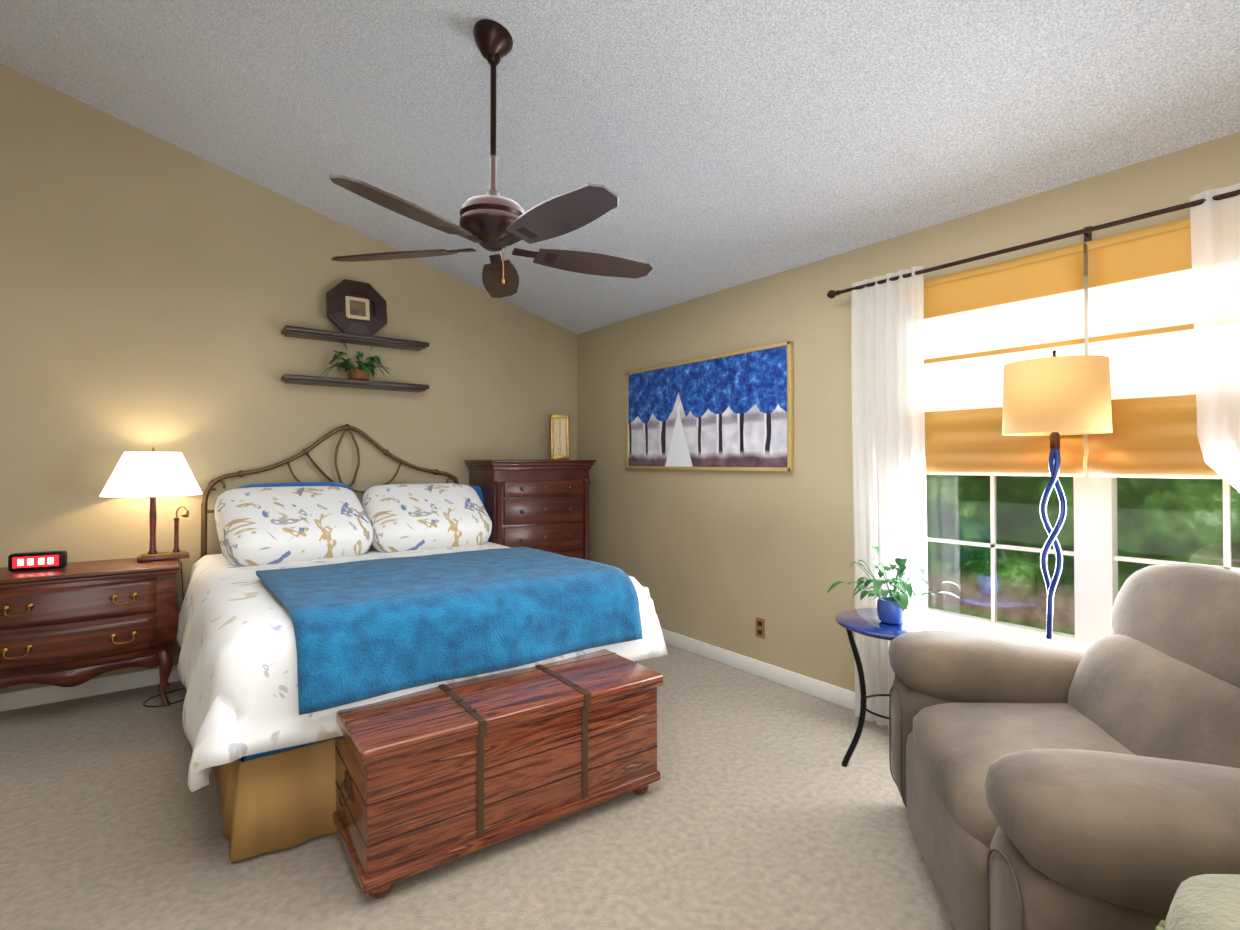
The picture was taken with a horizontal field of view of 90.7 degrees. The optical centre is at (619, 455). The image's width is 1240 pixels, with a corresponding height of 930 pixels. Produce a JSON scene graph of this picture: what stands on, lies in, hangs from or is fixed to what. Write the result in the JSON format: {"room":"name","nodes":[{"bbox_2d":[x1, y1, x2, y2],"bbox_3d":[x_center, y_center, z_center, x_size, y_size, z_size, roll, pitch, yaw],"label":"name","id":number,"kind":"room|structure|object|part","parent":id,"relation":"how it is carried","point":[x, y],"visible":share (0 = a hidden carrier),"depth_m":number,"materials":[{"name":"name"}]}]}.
{"room":"bedroom","nodes":[
{"label":"bedroom","id":0,"kind":"room"},
{"bbox_2d":[0,64,577,692],"bbox_3d":[-2.485,-0.605,3.733,5.460,3.836,0.120,1,-1,-37],"label":"wall","id":1,"kind":"structure","parent":0,"point":[158,294],"depth_m":3.62,"materials":[{"name":"paint"}]},
{"bbox_2d":[0,665,180,711],"bbox_3d":[-2.445,1.267,3.658,5.220,0.092,0.014,1,-1,-37],"label":"baseboard","id":2,"kind":"structure","parent":1,"relation":"attached to","point":[18,699],"depth_m":3.31,"materials":[{"name":"white wood"}]},
{"bbox_2d":[281,279,428,392],"bbox_3d":[-1.751,-0.817,4.107,0.900,0.720,0.472,1,-1,-37],"label":"shelf","id":3,"kind":"object","parent":1,"relation":"attached to","point":[356,312],"visible":0.98,"depth_m":4.08,"materials":[{"name":"brown wood"}]},
{"bbox_2d":[322,342,390,379],"bbox_3d":[-1.762,-0.629,4.096,0.448,0.299,0.472,1,-1,-37],"label":"plant","id":4,"kind":"object","parent":3,"relation":"on","point":[362,373],"depth_m":4.07,"materials":[{"name":"green plant"}]},
{"bbox_3d":[-1.765,-0.988,4.119,0.379,0.379,0.037,1,-9,-37],"label":"octagon frame","id":5,"kind":"part","parent":3,"relation":"part of","materials":[{"name":"brown wood"}]},
{"bbox_2d":[0,643,953,929],"bbox_3d":[-0.577,1.334,1.172,5.460,0.100,6.470,1,-1,-37],"label":"floor","id":6,"kind":"structure","parent":0,"point":[756,807],"depth_m":2.03,"materials":[{"name":"carpet"}]},
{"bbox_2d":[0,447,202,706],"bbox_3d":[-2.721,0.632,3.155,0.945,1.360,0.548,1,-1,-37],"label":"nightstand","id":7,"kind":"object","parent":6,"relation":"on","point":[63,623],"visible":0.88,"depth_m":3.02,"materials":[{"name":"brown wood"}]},
{"bbox_2d":[8,550,67,571],"bbox_3d":[-2.888,0.524,3.039,0.210,0.085,0.074,0,-1,-29],"label":"alarm clock","id":8,"kind":"object","parent":7,"relation":"on","point":[46,560],"depth_m":3.02,"materials":[{"name":"black plastic"}]},
{"bbox_2d":[99,447,202,561],"bbox_3d":[-2.553,0.263,3.347,0.450,0.617,0.450,1,-1,-37],"label":"table lamp","id":9,"kind":"object","parent":7,"relation":"on","point":[153,474],"depth_m":3.25,"materials":[{"name":"white fabric"}]},
{"bbox_3d":[-2.467,0.962,3.377,0.248,0.705,0.424,1,-1,-37],"label":"cord","id":10,"kind":"part","parent":7,"relation":"part of","materials":[{"name":"black plastic"}]},
{"bbox_2d":[176,424,667,861],"bbox_3d":[-1.152,0.544,3.194,1.860,1.527,2.274,1,-1,-37],"label":"bed","id":11,"kind":"object","parent":6,"relation":"on","point":[308,611],"visible":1,"depth_m":2.36,"materials":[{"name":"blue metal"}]},
{"bbox_2d":[237,482,352,490],"bbox_3d":[-1.981,0.414,3.750,0.700,0.500,0.170,1,-19,-39],"label":"pillow","id":12,"kind":"object","parent":11,"relation":"on","point":[286,484],"depth_m":3.77,"materials":[{"name":"fabric"}]},
{"bbox_3d":[-1.823,0.554,4.086,1.624,1.527,0.042,1,-1,-37],"label":"headboard","id":13,"kind":"part","parent":11,"relation":"part of","materials":[{"name":"brown metal"}]},
{"bbox_2d":[176,542,667,791],"bbox_3d":[-1.137,0.781,3.172,1.860,0.438,2.162,1,-1,-37],"label":"comforter","id":14,"kind":"object","parent":11,"relation":"on","point":[245,664],"depth_m":2.17,"materials":[{"name":"white fabric"}]},
{"bbox_2d":[256,546,642,714],"bbox_3d":[-0.774,0.669,2.748,1.372,0.298,1.108,1,-1,-37],"label":"blanket","id":15,"kind":"object","parent":11,"relation":"on","point":[362,631],"depth_m":2.34,"materials":[{"name":"blue fabric"}]},
{"bbox_2d":[468,485,487,541],"bbox_3d":[-1.248,0.460,4.288,0.700,0.500,0.170,0,-19,-35],"label":"pillow","id":16,"kind":"object","parent":11,"relation":"on","point":[478,490],"depth_m":4.43,"materials":[{"name":"fabric"}]},
{"bbox_2d":[333,649,662,898],"bbox_3d":[-0.420,1.063,2.232,1.112,0.466,0.504,0,-1,-35],"label":"chest","id":17,"kind":"object","parent":6,"relation":"on","point":[431,778],"visible":0.94,"depth_m":1.99,"materials":[{"name":"brown wood"}]},
{"bbox_2d":[464,415,595,559],"bbox_3d":[-0.677,0.499,4.676,0.880,1.652,0.486,1,-1,-37],"label":"dresser","id":18,"kind":"object","parent":6,"relation":"on","point":[543,505],"visible":0.58,"depth_m":4.51,"materials":[{"name":"brown wood"}]},
{"bbox_3d":[-0.492,-0.144,4.938,0.150,0.361,0.097,0,-1,-17],"label":"gold frame","id":19,"kind":"part","parent":18,"relation":"part of","materials":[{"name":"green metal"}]},
{"bbox_2d":[827,546,959,766],"bbox_3d":[1.149,0.847,2.570,0.507,0.907,0.480,1,-1,-37],"label":"side table","id":20,"kind":"object","parent":6,"relation":"on","point":[891,617],"visible":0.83,"depth_m":2.55,"materials":[{"name":"blue glass"}]},
{"bbox_2d":[827,546,959,624],"bbox_3d":[1.147,0.545,2.533,0.454,0.305,0.402,1,-1,-37],"label":"table plant","id":21,"kind":"object","parent":20,"relation":"on","point":[891,610],"depth_m":2.55,"materials":[{"name":"green plant"}]},
{"bbox_2d":[1002,350,1112,638],"bbox_3d":[1.609,0.454,2.257,0.365,1.685,0.340,1,-1,-37],"label":"floor lamp","id":22,"kind":"object","parent":6,"relation":"on","point":[1054,397],"visible":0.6,"depth_m":2.15,"materials":[{"name":"blue painted metal"},{"name":"cream fabric"},{"name":"brown metal"}]},
{"bbox_3d":[1.597,-0.210,2.250,0.330,0.262,0.330,1,-1,-37],"label":"lamp shade","id":23,"kind":"part","parent":22,"relation":"part of","materials":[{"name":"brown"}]},
{"bbox_2d":[888,563,1239,929],"bbox_3d":[1.359,0.796,1.618,0.996,0.986,1.279,0,-1,12],"label":"recliner","id":24,"kind":"object","parent":6,"relation":"on","point":[1045,784],"visible":0.98,"depth_m":1.48,"materials":[{"name":"beige fabric"}]},
{"bbox_2d":[1155,874,1239,929],"bbox_3d":[0.945,0.936,0.708,0.514,0.684,0.514,1,-1,-37],"label":"ottoman","id":25,"kind":"object","parent":6,"relation":"on","point":[1206,902],"visible":1,"depth_m":0.85,"materials":[{"name":"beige fabric"}]},
{"bbox_2d":[0,0,1239,333],"bbox_3d":[-0.577,-1.848,1.210,5.460,1.589,6.470,1,-1,-37],"label":"ceiling","id":26,"kind":"structure","parent":0,"point":[718,144],"depth_m":2.56,"materials":[{"name":"white paint"}]},
{"bbox_2d":[329,19,652,297],"bbox_3d":[-0.439,-1.116,2.279,1.266,0.956,1.245,1,-1,-37],"label":"fan","id":27,"kind":"object","parent":26,"relation":"hanging from","point":[492,220],"visible":1,"depth_m":2.23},
{"bbox_2d":[578,132,1239,691],"bbox_3d":[1.557,0.108,2.791,0.120,2.390,6.230,1,-1,-37],"label":"wall","id":28,"kind":"structure","parent":0,"point":[722,558],"depth_m":3.39,"materials":[{"name":"paint"}]},
{"bbox_2d":[626,341,793,470],"bbox_3d":[0.512,-0.270,4.056,0.034,0.735,1.520,1,-1,-37],"label":"picture frame","id":29,"kind":"object","parent":28,"relation":"attached to","point":[732,411],"visible":1,"depth_m":3.91,"materials":[{"name":"gold metal"}]},
{"bbox_2d":[661,628,854,709],"bbox_3d":[1.508,1.256,2.732,0.014,0.092,6.216,1,-1,-37],"label":"baseboard","id":30,"kind":"structure","parent":28,"relation":"attached to","point":[840,696],"depth_m":3.58,"materials":[{"name":"white wood"}]},
{"bbox_2d":[756,617,764,638],"bbox_3d":[0.832,1.025,3.637,0.008,0.115,0.070,1,-1,-37],"label":"electrical outlet","id":31,"kind":"object","parent":28,"relation":"attached to","point":[760,627],"visible":1,"depth_m":3.63,"materials":[{"name":"brown plastic"}]},
{"bbox_2d":[827,183,1239,729],"bbox_3d":[1.853,0.196,2.187,0.132,2.160,2.486,1,-1,-37],"label":"curtain","id":32,"kind":"object","parent":28,"relation":"attached to","point":[888,416],"visible":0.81,"depth_m":2.83,"materials":[{"name":"white fabric"}]},
{"bbox_2d":[924,243,1085,476],"bbox_3d":[1.567,-0.364,2.628,0.062,0.900,0.703,1,-1,-37],"label":"window shade","id":33,"kind":"object","parent":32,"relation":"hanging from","point":[983,325],"visible":0.71,"depth_m":2.60,"materials":[{"name":"orange fabric"}]},
{"bbox_2d":[1087,217,1223,478],"bbox_3d":[2.003,-0.371,2.049,0.062,0.900,0.718,1,-1,-37],"label":"window shade","id":34,"kind":"object","parent":32,"relation":"hanging from","point":[1140,313],"visible":0.75,"depth_m":2.19,"materials":[{"name":"orange fabric"}]},
{"bbox_3d":[1.857,0.048,2.392,0.004,1.420,1.350,1,-1,-37],"label":"glass","id":35,"kind":"part","parent":28,"relation":"part of","materials":[{"name":"clear glass"}]},
{"bbox_3d":[1.853,0.048,2.389,0.070,1.500,1.430,1,-1,-37],"label":"frame","id":36,"kind":"part","parent":28,"relation":"part of","materials":[{"name":"white"}]},
{"label":"outside","id":37,"kind":"structure","parent":0,"visible":0},
{"bbox_2d":[926,474,1239,634],"bbox_3d":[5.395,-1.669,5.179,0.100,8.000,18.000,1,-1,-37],"label":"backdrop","id":38,"kind":"structure","parent":37,"point":[1030,525],"depth_m":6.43,"materials":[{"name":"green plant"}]}
]}

